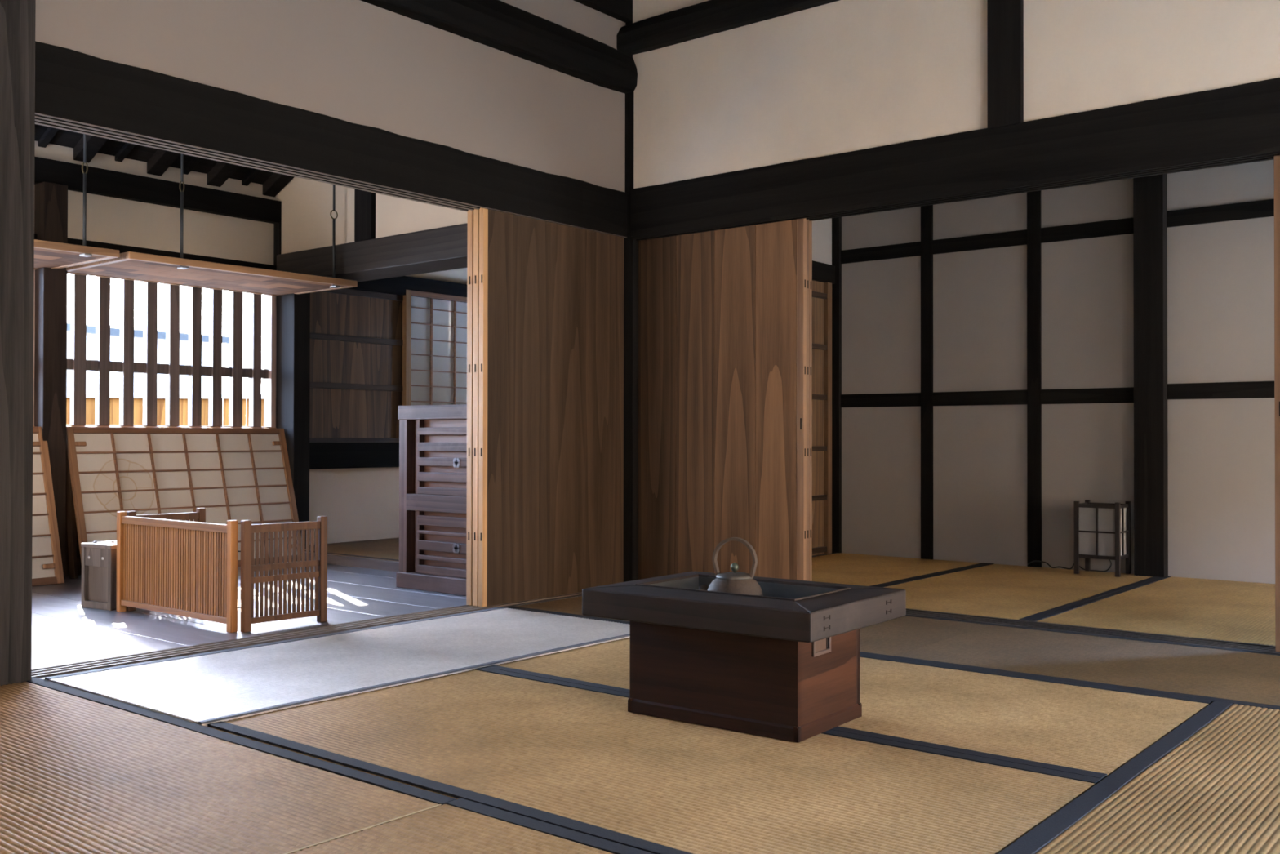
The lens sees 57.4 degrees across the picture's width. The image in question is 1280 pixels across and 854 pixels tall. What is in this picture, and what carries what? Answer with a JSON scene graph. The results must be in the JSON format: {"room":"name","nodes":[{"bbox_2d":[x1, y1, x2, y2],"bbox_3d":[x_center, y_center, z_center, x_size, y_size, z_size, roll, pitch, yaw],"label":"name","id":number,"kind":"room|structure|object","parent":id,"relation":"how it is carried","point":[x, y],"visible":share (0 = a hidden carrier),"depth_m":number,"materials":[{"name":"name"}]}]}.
{"room":"traditional dwelling","nodes":[
{"label":"traditional dwelling","id":0,"kind":"room"},
{"bbox_2d":[35,124,274,184],"bbox_3d":[-3.239,-1.886,4.396,3.100,1.476,5.570,0,-1,39],"label":"ceiling","id":1,"kind":"structure","parent":0,"point":[64,138],"depth_m":6.31,"materials":[{"name":"black wood"}]},
{"bbox_2d":[37,127,59,147],"bbox_3d":[-2.380,-1.847,5.424,3.040,1.423,0.040,0,-1,39],"label":"rafter","id":2,"kind":"object","parent":1,"relation":"attached to","point":[50,133],"depth_m":5.92,"materials":[{"name":"black wood"}]},
{"bbox_2d":[79,133,92,257],"bbox_3d":[-2.557,-1.320,5.395,0.052,1.063,0.036,0,-1,39],"label":"hanging rod","id":3,"kind":"object","parent":1,"relation":"hanging from","point":[84,219],"visible":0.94,"depth_m":5.39,"materials":[{"name":"grey metal"}]},
{"bbox_2d":[34,239,119,269],"bbox_3d":[-3.172,-0.821,5.222,0.745,0.034,1.355,0,-1,39],"label":"shutter","id":4,"kind":"object","parent":3,"relation":"hanging from","point":[53,255],"visible":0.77,"depth_m":5.47,"materials":[{"name":"brown wood"}]},
{"bbox_2d":[73,134,108,163],"bbox_3d":[-2.252,-1.828,5.581,3.040,1.459,0.085,0,-1,39],"label":"rafter","id":5,"kind":"object","parent":1,"relation":"attached to","point":[94,144],"depth_m":6.06,"materials":[{"name":"black wood"}]},
{"bbox_2d":[115,142,136,162],"bbox_3d":[-2.128,-1.844,5.735,3.040,1.423,0.040,0,-1,39],"label":"rafter","id":6,"kind":"object","parent":1,"relation":"attached to","point":[126,148],"depth_m":6.22,"materials":[{"name":"black wood"}]},
{"bbox_2d":[146,149,180,176],"bbox_3d":[-2.000,-1.824,5.892,3.040,1.459,0.085,0,-1,39],"label":"rafter","id":7,"kind":"object","parent":1,"relation":"attached to","point":[160,162],"depth_m":6.36,"materials":[{"name":"black wood"}]},
{"bbox_2d":[177,153,189,269],"bbox_3d":[-2.264,-1.316,5.795,0.052,1.063,0.036,0,-1,39],"label":"hanging rod","id":8,"kind":"object","parent":1,"relation":"hanging from","point":[182,155],"visible":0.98,"depth_m":5.80,"materials":[{"name":"grey metal"}]},
{"bbox_2d":[183,155,202,174],"bbox_3d":[-1.887,-1.841,6.032,3.040,1.423,0.040,0,-1,39],"label":"rafter","id":9,"kind":"object","parent":1,"relation":"attached to","point":[190,165],"depth_m":6.52,"materials":[{"name":"black wood"}]},
{"bbox_2d":[207,161,239,186],"bbox_3d":[-1.774,-1.821,6.172,3.040,1.459,0.085,0,-1,39],"label":"rafter","id":10,"kind":"object","parent":1,"relation":"attached to","point":[221,171],"depth_m":6.64,"materials":[{"name":"black wood"}]},
{"bbox_2d":[241,168,262,186],"bbox_3d":[-1.649,-1.838,6.326,3.040,1.423,0.040,0,-1,39],"label":"rafter","id":11,"kind":"object","parent":1,"relation":"attached to","point":[254,172],"depth_m":6.82,"materials":[{"name":"black wood"}]},
{"bbox_2d":[262,173,294,196],"bbox_3d":[-1.547,-1.819,6.451,3.040,1.459,0.085,0,-1,39],"label":"rafter","id":12,"kind":"object","parent":1,"relation":"attached to","point":[276,182],"depth_m":6.92,"materials":[{"name":"black wood"}]},
{"bbox_2d":[329,184,340,288],"bbox_3d":[-1.698,-1.309,6.517,0.052,1.063,0.051,0,-1,39],"label":"hanging rod","id":13,"kind":"object","parent":1,"relation":"hanging from","point":[334,185],"visible":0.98,"depth_m":6.52,"materials":[{"name":"grey metal"}]},
{"bbox_2d":[31,564,466,668],"bbox_3d":[-3.026,0.808,4.271,2.565,0.100,5.486,0,-1,39],"label":"floor","id":14,"kind":"structure","parent":0,"point":[64,631],"depth_m":4.66,"materials":[{"name":"grey wood"}]},
{"bbox_2d":[31,426,64,586],"bbox_3d":[-3.327,0.381,5.326,0.237,0.776,1.285,0,-1,39],"label":"screen","id":15,"kind":"object","parent":14,"relation":"on","point":[46,561],"visible":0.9,"depth_m":5.77,"materials":[{"name":"paper"}]},
{"bbox_2d":[34,182,67,578],"bbox_3d":[-3.020,-0.205,5.957,0.160,2.056,0.118,0,-1,39],"label":"post","id":16,"kind":"object","parent":14,"relation":"on","point":[51,199],"visible":0.45,"depth_m":5.91,"materials":[{"name":"brown wood"}]},
{"bbox_2d":[66,448,78,578],"bbox_3d":[-2.910,0.443,5.969,0.087,0.663,0.020,0,-1,22],"label":"lath","id":17,"kind":"structure","parent":14,"relation":"on","point":[71,530],"depth_m":5.96,"materials":[{"name":"black wood"}]},
{"bbox_2d":[80,540,116,610],"bbox_3d":[-2.238,0.625,4.994,0.200,0.280,0.201,0,-1,30],"label":"wooden box","id":18,"kind":"object","parent":14,"relation":"on","point":[99,559],"visible":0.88,"depth_m":4.92,"materials":[{"name":"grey wood"}]},
{"bbox_2d":[66,426,301,566],"bbox_3d":[-2.453,0.392,6.404,0.237,0.776,1.285,0,-1,39],"label":"screen","id":19,"kind":"object","parent":14,"relation":"on","point":[239,474],"visible":0.54,"depth_m":6.39,"materials":[{"name":"paper"}]},
{"bbox_2d":[115,507,327,632],"bbox_3d":[-1.697,0.557,4.710,0.901,0.414,0.393,0,-1,39],"label":"folding screen","id":20,"kind":"object","parent":14,"relation":"on","point":[166,563],"visible":1,"depth_m":4.50,"materials":[{"name":"brown wood"}]},
{"bbox_2d":[275,293,310,548],"bbox_3d":[-2.103,-0.441,7.026,0.240,2.550,0.112,0,-1,39],"label":"post","id":21,"kind":"object","parent":14,"relation":"on","point":[293,310],"visible":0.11,"depth_m":6.95,"materials":[{"name":"black wood"}]},
{"bbox_2d":[395,404,466,595],"bbox_3d":[-0.790,0.335,5.565,0.694,0.876,0.374,0,-1,39],"label":"base cabinet","id":22,"kind":"object","parent":14,"relation":"on","point":[433,438],"visible":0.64,"depth_m":5.51,"materials":[{"name":"wood"}]},
{"bbox_2d":[34,141,466,576],"bbox_3d":[-3.136,-0.628,5.903,0.092,3.000,7.860,0,-1,39],"label":"wall","id":23,"kind":"structure","parent":0,"point":[109,220],"depth_m":6.78,"materials":[{"name":"paint"}]},
{"bbox_2d":[32,269,35,426],"bbox_3d":[-3.510,-0.383,5.457,0.110,0.900,1.280,0,-1,39],"label":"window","id":24,"kind":"structure","parent":23,"relation":"in","point":[34,269],"depth_m":5.92,"materials":[{"name":"brown wood"}]},
{"bbox_2d":[34,233,276,270],"bbox_3d":[-3.892,-0.901,4.934,0.060,0.177,5.400,0,-1,39],"label":"lintel","id":25,"kind":"object","parent":23,"relation":"attached to","point":[122,248],"visible":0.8,"depth_m":6.46,"materials":[{"name":"black wood"}]},
{"bbox_2d":[34,156,281,223],"bbox_3d":[-3.879,-1.308,4.945,0.110,0.130,5.425,0,-1,39],"label":"beam","id":26,"kind":"structure","parent":23,"relation":"attached to","point":[103,182],"depth_m":6.38,"materials":[{"name":"black wood"}]},
{"bbox_2d":[66,273,276,428],"bbox_3d":[-2.625,-0.371,6.548,0.110,0.900,1.280,0,-1,39],"label":"window","id":27,"kind":"structure","parent":23,"relation":"in","point":[77,364],"depth_m":6.52,"materials":[{"name":"brown wood"}]},
{"bbox_2d":[66,251,357,296],"bbox_3d":[-2.299,-0.810,6.299,0.745,0.034,1.328,0,-1,39],"label":"shutter","id":28,"kind":"object","parent":27,"relation":"attached to","point":[133,266],"visible":0.82,"depth_m":6.19,"materials":[{"name":"brown wood"}]},
{"bbox_2d":[309,442,399,469],"bbox_3d":[-1.375,0.185,8.007,0.070,0.163,2.340,0,-1,39],"label":"beam","id":29,"kind":"structure","parent":23,"relation":"on","point":[322,455],"depth_m":7.40,"materials":[{"name":"black wood"}]},
{"bbox_2d":[309,288,403,442],"bbox_3d":[-1.849,-0.386,7.428,0.037,0.983,0.835,0,-1,39],"label":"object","id":30,"kind":"structure","parent":29,"relation":"on","point":[356,342],"depth_m":7.46,"materials":[{"name":"brown wood"}]},
{"bbox_2d":[402,289,466,405],"bbox_3d":[-1.097,-0.398,8.306,0.040,1.010,1.475,0,-1,39],"label":"window","id":31,"kind":"structure","parent":29,"relation":"on","point":[434,331],"depth_m":7.94,"materials":[{"name":"paper"}]},
{"bbox_2d":[346,275,466,302],"bbox_3d":[-1.369,-0.933,8.014,0.080,0.125,2.340,0,-1,39],"label":"lintel","id":32,"kind":"object","parent":23,"relation":"attached to","point":[397,285],"visible":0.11,"depth_m":7.76,"materials":[{"name":"black wood"}]},
{"bbox_2d":[35,0,625,191],"bbox_3d":[-0.989,-1.843,4.649,0.076,1.385,2.822,0,-1,39],"label":"wall","id":33,"kind":"structure","parent":0,"point":[353,61],"depth_m":4.55,"materials":[{"name":"paint"}]},
{"bbox_2d":[35,40,626,237],"bbox_3d":[-0.993,-1.047,4.664,0.138,0.222,2.852,0,-1,39],"label":"lintel","id":34,"kind":"object","parent":33,"relation":"attached to","point":[76,91],"visible":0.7,"depth_m":4.22,"materials":[{"name":"black wood"}]},
{"bbox_2d":[360,0,637,93],"bbox_3d":[-1.849,-1.740,3.496,0.143,0.208,5.725,0,-1,39],"label":"beam","id":35,"kind":"structure","parent":33,"relation":"attached to","point":[498,24],"depth_m":5.08,"materials":[{"name":"black wood"}]},
{"bbox_2d":[573,0,631,22],"bbox_3d":[-1.885,-2.100,3.519,0.130,0.195,5.710,0,-1,39],"label":"beam","id":36,"kind":"structure","parent":33,"relation":"attached to","point":[620,10],"depth_m":5.60,"materials":[{"name":"black wood"}]},
{"bbox_2d":[275,177,467,253],"bbox_3d":[-1.241,-1.774,6.312,2.390,1.495,0.075,0,-1,39],"label":"wall","id":37,"kind":"structure","parent":0,"point":[307,205],"depth_m":6.65,"materials":[{"name":"paint"}]},
{"bbox_2d":[273,222,281,265],"bbox_3d":[-2.167,-1.101,7.011,0.055,0.270,0.035,0,-1,39],"label":"post","id":38,"kind":"object","parent":37,"relation":"attached to","point":[277,226],"visible":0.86,"depth_m":6.99,"materials":[{"name":"black wood"}]},
{"bbox_2d":[276,222,467,276],"bbox_3d":[-1.222,-0.947,6.290,2.340,0.172,0.132,0,-1,39],"label":"beam","id":39,"kind":"structure","parent":37,"relation":"attached to","point":[448,242],"depth_m":6.35,"materials":[{"name":"black wood"}]},
{"bbox_2d":[354,188,375,241],"bbox_3d":[-1.514,-1.725,6.481,0.148,1.390,0.056,0,-1,39],"label":"post","id":40,"kind":"object","parent":39,"relation":"on","point":[364,201],"visible":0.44,"depth_m":6.45,"materials":[{"name":"black wood"}]},
{"bbox_2d":[328,257,467,282],"bbox_3d":[-1.181,-0.848,6.260,2.240,0.029,0.126,0,-1,39],"label":"beam","id":41,"kind":"structure","parent":39,"relation":"attached to","point":[458,263],"depth_m":6.32,"materials":[{"name":"black wood"}]},
{"bbox_2d":[812,217,831,265],"bbox_3d":[0.590,-0.840,6.675,0.070,3.350,1.950,0,-1,39],"label":"wall","id":42,"kind":"structure","parent":0,"point":[821,228],"depth_m":7.30,"materials":[{"name":"paint"}]},
{"bbox_2d":[812,280,831,555],"bbox_3d":[0.885,-0.059,6.978,0.058,1.695,0.965,0,-1,39],"label":"door","id":43,"kind":"structure","parent":42,"relation":"in","point":[821,291],"depth_m":7.28,"materials":[{"name":"brown wood"}]},
{"bbox_2d":[812,260,835,284],"bbox_3d":[0.591,-0.968,6.656,0.095,0.115,1.920,0,-1,39],"label":"lintel","id":44,"kind":"object","parent":42,"relation":"attached to","point":[821,272],"visible":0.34,"depth_m":7.26,"materials":[{"name":"black wood"}]},
{"bbox_2d":[632,0,1279,188],"bbox_3d":[2.172,-1.849,3.949,5.630,1.375,0.068,0,-1,39],"label":"wall","id":45,"kind":"structure","parent":0,"point":[842,76],"depth_m":4.80,"materials":[{"name":"paint"}]},
{"bbox_2d":[616,0,839,57],"bbox_3d":[2.116,-1.893,3.955,5.725,0.161,0.164,0,-1,39],"label":"beam","id":46,"kind":"structure","parent":45,"relation":"attached to","point":[710,17],"depth_m":5.37,"materials":[{"name":"black wood"}]},
{"bbox_2d":[625,0,632,25],"bbox_3d":[-0.097,-2.154,5.797,0.100,0.740,0.100,0,-1,39],"label":"post","id":47,"kind":"object","parent":46,"relation":"on","point":[628,22],"depth_m":5.79,"materials":[{"name":"black wood"}]},
{"bbox_2d":[631,77,1279,240],"bbox_3d":[2.202,-1.045,3.980,5.630,0.247,0.191,0,-1,39],"label":"lintel","id":48,"kind":"object","parent":45,"relation":"attached to","point":[1238,124],"visible":0.94,"depth_m":4.55,"materials":[{"name":"black wood"}]},
{"bbox_2d":[986,0,1023,128],"bbox_3d":[1.430,-1.845,4.535,0.135,1.375,0.092,0,-1,39],"label":"post","id":49,"kind":"object","parent":45,"relation":"attached to","point":[1005,18],"visible":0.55,"depth_m":4.49,"materials":[{"name":"black wood"}]},
{"bbox_2d":[841,160,1275,583],"bbox_3d":[2.853,-0.841,6.147,4.150,3.350,0.080,0,-1,39],"label":"wall","id":50,"kind":"structure","parent":0,"point":[1221,451],"depth_m":6.51,"materials":[{"name":"paint"}]},
{"bbox_2d":[831,217,841,553],"bbox_3d":[1.232,-0.692,7.395,0.088,3.030,0.040,0,-1,39],"label":"post","id":51,"kind":"object","parent":50,"relation":"attached to","point":[836,222],"visible":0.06,"depth_m":7.36,"materials":[{"name":"black wood"}]},
{"bbox_2d":[920,204,933,559],"bbox_3d":[1.723,-0.695,7.008,0.075,3.030,0.024,0,-1,39],"label":"post","id":52,"kind":"object","parent":50,"relation":"attached to","point":[926,211],"visible":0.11,"depth_m":6.99,"materials":[{"name":"black wood"}]},
{"bbox_2d":[840,217,1133,263],"bbox_3d":[1.969,-1.075,6.813,1.800,0.084,0.022,0,-1,39],"label":"rail","id":53,"kind":"object","parent":50,"relation":"attached to","point":[1120,226],"visible":0.76,"depth_m":6.75,"materials":[{"name":"black wood"}]},
{"bbox_2d":[840,386,1133,407],"bbox_3d":[1.968,-0.168,6.805,1.800,0.082,0.022,0,-1,39],"label":"rail","id":54,"kind":"object","parent":50,"relation":"attached to","point":[1097,395],"visible":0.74,"depth_m":6.74,"materials":[{"name":"black wood"}]},
{"bbox_2d":[1026,190,1041,567],"bbox_3d":[2.228,-0.698,6.598,0.077,3.030,0.024,0,-1,39],"label":"post","id":55,"kind":"object","parent":50,"relation":"attached to","point":[1033,268],"visible":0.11,"depth_m":6.58,"materials":[{"name":"black wood"}]},
{"bbox_2d":[1133,173,1168,577],"bbox_3d":[2.700,-0.701,6.176,0.150,3.030,0.085,0,-1,39],"label":"post","id":56,"kind":"object","parent":50,"relation":"attached to","point":[1149,193],"visible":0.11,"depth_m":6.13,"materials":[{"name":"black wood"}]},
{"bbox_2d":[1166,199,1274,227],"bbox_3d":[3.566,-1.098,5.519,2.050,0.085,0.022,0,-1,39],"label":"rail","id":57,"kind":"object","parent":50,"relation":"attached to","point":[1262,208],"visible":1,"depth_m":5.98,"materials":[{"name":"black wood"}]},
{"bbox_2d":[1167,381,1274,399],"bbox_3d":[3.564,-0.190,5.511,2.050,0.083,0.022,0,-1,39],"label":"rail","id":58,"kind":"object","parent":50,"relation":"attached to","point":[1249,389],"visible":1,"depth_m":5.97,"materials":[{"name":"black wood"}]},
{"bbox_3d":[-0.549,0.835,7.266,2.540,0.108,2.460,0,-1,39],"label":"floor","id":59,"kind":"structure","parent":0,"visible":0},
{"bbox_2d":[305,537,399,561],"bbox_3d":[-0.509,0.755,7.224,2.343,0.051,2.414,0,-1,39],"label":"mat","id":60,"kind":"object","parent":59,"relation":"on","point":[382,548],"visible":0.07,"depth_m":6.95,"materials":[{"name":"wicker"}]},
{"bbox_2d":[305,551,399,571],"bbox_3d":[-1.227,0.752,6.233,2.230,0.052,0.030,0,-1,39],"label":"step","id":61,"kind":"structure","parent":59,"relation":"attached to","point":[371,563],"depth_m":6.47,"materials":[{"name":"brown wood"}]},
{"bbox_3d":[1.033,0.858,2.500,6.000,0.100,8.050,0,-1,39],"label":"floor","id":62,"kind":"structure","parent":0,"visible":0},
{"bbox_2d":[0,0,35,685],"bbox_3d":[-1.941,-0.873,3.460,0.187,3.350,0.208,0,-1,39],"label":"post","id":63,"kind":"object","parent":62,"relation":"on","point":[17,17],"visible":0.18,"depth_m":3.44,"materials":[{"name":"black wood"}]},
{"bbox_2d":[0,676,456,853],"bbox_3d":[-1.389,0.769,2.555,1.868,0.052,0.942,0,-1,39],"label":"mat","id":64,"kind":"object","parent":62,"relation":"on","point":[82,771],"visible":0.98,"depth_m":2.41,"materials":[{"name":"wicker"}]},
{"bbox_2d":[31,591,582,679],"bbox_3d":[-0.979,0.788,4.612,0.185,0.051,2.819,0,-1,39],"label":"door track","id":65,"kind":"object","parent":62,"relation":"on","point":[40,673],"visible":0.24,"depth_m":4.17,"materials":[{"name":"brown wood"}]},
{"bbox_2d":[466,209,473,605],"bbox_3d":[-0.441,-0.082,5.391,0.031,1.703,0.938,0,-1,39],"label":"door","id":66,"kind":"structure","parent":65,"relation":"on","point":[470,213],"depth_m":5.03,"materials":[{"name":"brown wood"}]},
{"bbox_2d":[472,208,479,606],"bbox_3d":[-0.412,-0.082,5.367,0.030,1.703,0.938,0,-1,39],"label":"door","id":67,"kind":"structure","parent":65,"relation":"on","point":[476,211],"depth_m":5.00,"materials":[{"name":"brown wood"}]},
{"bbox_2d":[478,207,623,606],"bbox_3d":[-0.385,-0.082,5.345,0.028,1.703,0.938,0,-1,39],"label":"door","id":68,"kind":"structure","parent":65,"relation":"on","point":[551,397],"depth_m":5.29,"materials":[{"name":"brown wood"}]},
{"bbox_2d":[44,606,630,726],"bbox_3d":[-0.844,0.776,3.936,0.864,0.052,1.883,0,-1,39],"label":"mat","id":69,"kind":"object","parent":62,"relation":"on","point":[205,688],"visible":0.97,"depth_m":3.72,"materials":[{"name":"wicker"}]},
{"bbox_2d":[289,797,654,853],"bbox_3d":[0.079,0.761,1.372,1.898,0.052,0.952,0,-1,39],"label":"mat","id":70,"kind":"object","parent":62,"relation":"on","point":[460,825],"visible":1,"depth_m":2.11,"materials":[{"name":"wicker"}]},
{"bbox_2d":[623,90,638,582],"bbox_3d":[-0.045,-0.409,5.771,0.138,2.470,0.138,0,-1,39],"label":"post","id":71,"kind":"object","parent":62,"relation":"on","point":[630,246],"visible":0.26,"depth_m":5.69,"materials":[{"name":"black wood"}]},
{"bbox_2d":[207,666,1101,853],"bbox_3d":[-0.054,0.773,2.711,1.894,0.052,0.948,0,-1,39],"label":"mat","id":72,"kind":"object","parent":62,"relation":"on","point":[572,756],"visible":0.97,"depth_m":2.54,"materials":[{"name":"wicker"}]},
{"bbox_2d":[582,571,906,742],"bbox_3d":[0.272,0.585,3.054,0.679,0.331,0.512,0,-1,37],"label":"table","id":73,"kind":"object","parent":72,"relation":"on","point":[783,663],"visible":1,"depth_m":2.90,"materials":[{"name":"brown wood"}]},
{"bbox_2d":[698,537,763,595],"bbox_3d":[0.251,0.421,3.107,0.153,0.254,0.154,0,-1,-22],"label":"kettle","id":74,"kind":"object","parent":73,"relation":"on","point":[734,581],"visible":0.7,"depth_m":3.08,"materials":[{"name":"metal"}]},
{"bbox_2d":[506,595,992,657],"bbox_3d":[0.408,0.792,4.759,1.772,0.052,0.904,0,-1,39],"label":"mat","id":75,"kind":"object","parent":62,"relation":"on","point":[907,633],"visible":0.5,"depth_m":4.43,"materials":[{"name":"wicker"}]},
{"bbox_2d":[485,637,1213,780],"bbox_3d":[0.545,0.780,3.450,1.894,0.052,0.952,0,-1,39],"label":"mat","id":76,"kind":"object","parent":62,"relation":"on","point":[1091,730],"visible":0.56,"depth_m":3.12,"materials":[{"name":"wicker"}]},
{"bbox_2d":[812,552,986,586],"bbox_3d":[1.021,0.807,6.309,0.983,0.052,1.938,0,-1,39],"label":"mat","id":77,"kind":"object","parent":62,"relation":"on","point":[866,570],"visible":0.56,"depth_m":6.51,"materials":[{"name":"wicker"}]},
{"bbox_2d":[875,563,1159,620],"bbox_3d":[1.776,0.802,5.696,0.958,0.052,1.938,0,-1,39],"label":"mat","id":78,"kind":"object","parent":62,"relation":"on","point":[1024,593],"visible":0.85,"depth_m":5.63,"materials":[{"name":"wicker"}]},
{"bbox_2d":[1027,499,1130,577],"bbox_3d":[2.341,0.590,6.335,0.559,0.387,0.198,0,-1,39],"label":"lantern","id":79,"kind":"object","parent":78,"relation":"on","point":[1102,531],"visible":1,"depth_m":6.18,"materials":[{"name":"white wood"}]},
{"bbox_2d":[888,623,1279,710],"bbox_3d":[1.843,0.784,3.595,1.918,0.052,0.904,0,-1,39],"label":"mat","id":80,"kind":"object","parent":62,"relation":"on","point":[1249,677],"visible":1,"depth_m":3.80,"materials":[{"name":"wicker"}]},
{"bbox_2d":[906,608,1279,653],"bbox_3d":[2.218,0.788,3.980,5.622,0.051,0.160,0,-1,39],"label":"door track","id":81,"kind":"object","parent":62,"relation":"on","point":[1157,637],"depth_m":4.38,"materials":[{"name":"black wood"}]},
{"bbox_2d":[638,217,806,580],"bbox_3d":[0.361,-0.074,5.411,0.934,1.690,0.026,0,-1,39],"label":"door","id":82,"kind":"structure","parent":81,"relation":"on","point":[722,313],"depth_m":5.38,"materials":[{"name":"brown wood"}]},
{"bbox_2d":[806,219,808,581],"bbox_3d":[0.379,-0.073,5.437,0.930,1.690,0.023,0,-1,39],"label":"door","id":83,"kind":"structure","parent":81,"relation":"on","point":[807,220],"depth_m":5.14,"materials":[{"name":"brown wood"}]},
{"bbox_2d":[808,220,812,581],"bbox_3d":[0.397,-0.073,5.462,0.926,1.690,0.024,0,-1,39],"label":"door","id":84,"kind":"structure","parent":81,"relation":"on","point":[811,221],"depth_m":5.17,"materials":[{"name":"brown wood"}]},
{"bbox_2d":[1273,154,1279,651],"bbox_3d":[2.518,-0.090,3.694,0.908,1.698,0.032,0,-1,39],"label":"door","id":85,"kind":"structure","parent":81,"relation":"on","point":[1276,158],"depth_m":3.96,"materials":[{"name":"brown"}]},
{"bbox_2d":[997,700,1279,853],"bbox_3d":[1.356,0.770,2.181,0.952,0.052,1.902,0,-1,39],"label":"mat","id":86,"kind":"object","parent":62,"relation":"on","point":[1211,784],"visible":1,"depth_m":2.35,"materials":[{"name":"wicker"}]},
{"bbox_2d":[1027,575,1275,645],"bbox_3d":[2.520,0.798,5.093,0.953,0.052,1.938,0,-1,39],"label":"mat","id":87,"kind":"object","parent":62,"relation":"on","point":[1240,611],"visible":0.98,"depth_m":4.92,"materials":[{"name":"wicker"}]},
{"label":"outside","id":88,"kind":"structure","parent":0,"visible":0},
{"bbox_3d":[-16.568,1.270,19.183,37.240,0.100,60.000,0,-1,39],"label":"ground","id":89,"kind":"structure","parent":88,"visible":0},
{"bbox_2d":[66,322,229,394],"bbox_3d":[-9.642,-0.296,21.179,4.300,3.090,2.400,0,-1,39],"label":"house","id":90,"kind":"structure","parent":89,"relation":"on","point":[91,328],"depth_m":19.84,"materials":[{"name":"paint"}]},
{"bbox_2d":[66,393,263,426],"bbox_3d":[-5.054,0.428,10.732,7.399,1.470,0.110,0,-1,-8],"label":"fence","id":91,"kind":"object","parent":89,"relation":"on","point":[90,397],"visible":0.03,"depth_m":10.82,"materials":[{"name":"brown wood"}]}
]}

